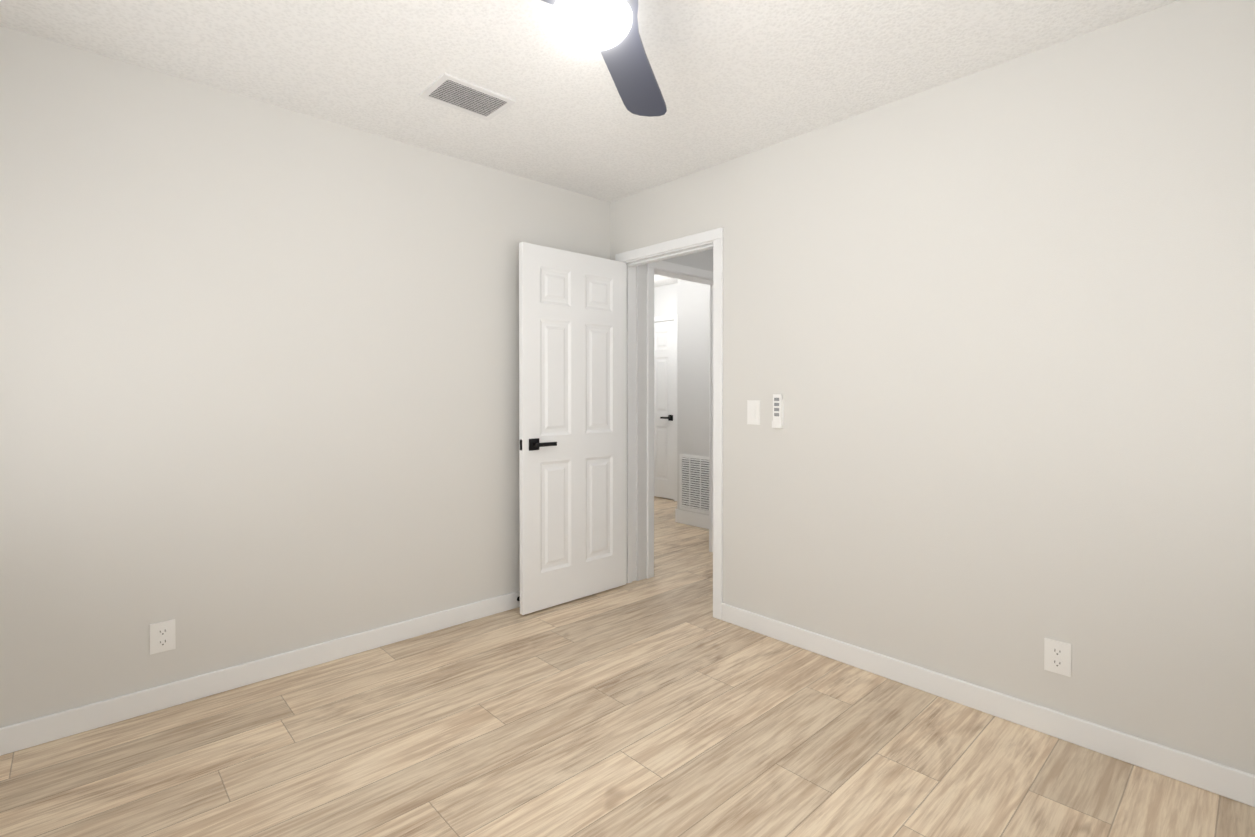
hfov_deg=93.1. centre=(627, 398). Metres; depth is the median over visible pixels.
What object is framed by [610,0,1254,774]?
wall
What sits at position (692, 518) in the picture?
baseboard
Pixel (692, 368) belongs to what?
wall
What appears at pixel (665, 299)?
wall
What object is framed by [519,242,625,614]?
door
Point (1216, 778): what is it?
baseboard
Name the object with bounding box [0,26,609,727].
wall
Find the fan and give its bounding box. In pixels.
[541,0,666,116]
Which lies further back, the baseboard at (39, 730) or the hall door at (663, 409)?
the hall door at (663, 409)
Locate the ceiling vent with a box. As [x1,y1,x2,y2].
[419,73,515,120]
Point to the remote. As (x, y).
(778, 412)
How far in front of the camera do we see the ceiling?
2.19 m
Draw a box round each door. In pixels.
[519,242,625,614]
[654,321,673,499]
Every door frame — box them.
[615,227,722,619]
[647,260,712,578]
[654,314,676,500]
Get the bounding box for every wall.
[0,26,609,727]
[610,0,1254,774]
[636,249,712,580]
[654,283,676,316]
[677,279,708,514]
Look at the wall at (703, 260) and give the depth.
3.86 m
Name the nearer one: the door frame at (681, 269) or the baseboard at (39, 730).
the baseboard at (39, 730)
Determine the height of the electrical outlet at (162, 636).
0.114 m
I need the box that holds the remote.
[772,394,783,427]
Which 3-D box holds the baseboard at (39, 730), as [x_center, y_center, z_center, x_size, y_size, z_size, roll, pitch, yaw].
[-1.297,1.141,2.740,3.226,0.092,0.014,-1,1,-43]
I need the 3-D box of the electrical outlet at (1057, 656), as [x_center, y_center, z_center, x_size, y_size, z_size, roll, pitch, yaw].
[1.516,0.910,2.096,0.008,0.114,0.078,-1,1,-43]
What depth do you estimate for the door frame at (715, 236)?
3.35 m
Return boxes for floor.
[0,496,1254,836]
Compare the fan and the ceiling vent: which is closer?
the fan
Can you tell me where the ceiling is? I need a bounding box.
[0,0,1178,286]
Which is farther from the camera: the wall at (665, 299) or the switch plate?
the wall at (665, 299)
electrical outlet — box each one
[150,619,175,654]
[1044,638,1071,676]
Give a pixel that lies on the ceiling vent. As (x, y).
(451, 91)
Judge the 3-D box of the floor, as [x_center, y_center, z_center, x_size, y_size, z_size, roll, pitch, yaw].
[-0.254,1.230,3.392,5.880,0.100,6.880,-1,1,-43]
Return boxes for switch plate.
[747,400,759,424]
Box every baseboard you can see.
[0,590,519,755]
[675,509,708,528]
[722,603,1254,806]
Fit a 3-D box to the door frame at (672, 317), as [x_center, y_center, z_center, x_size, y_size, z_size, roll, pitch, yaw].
[0.309,0.097,6.977,0.116,2.094,0.876,-1,1,-43]

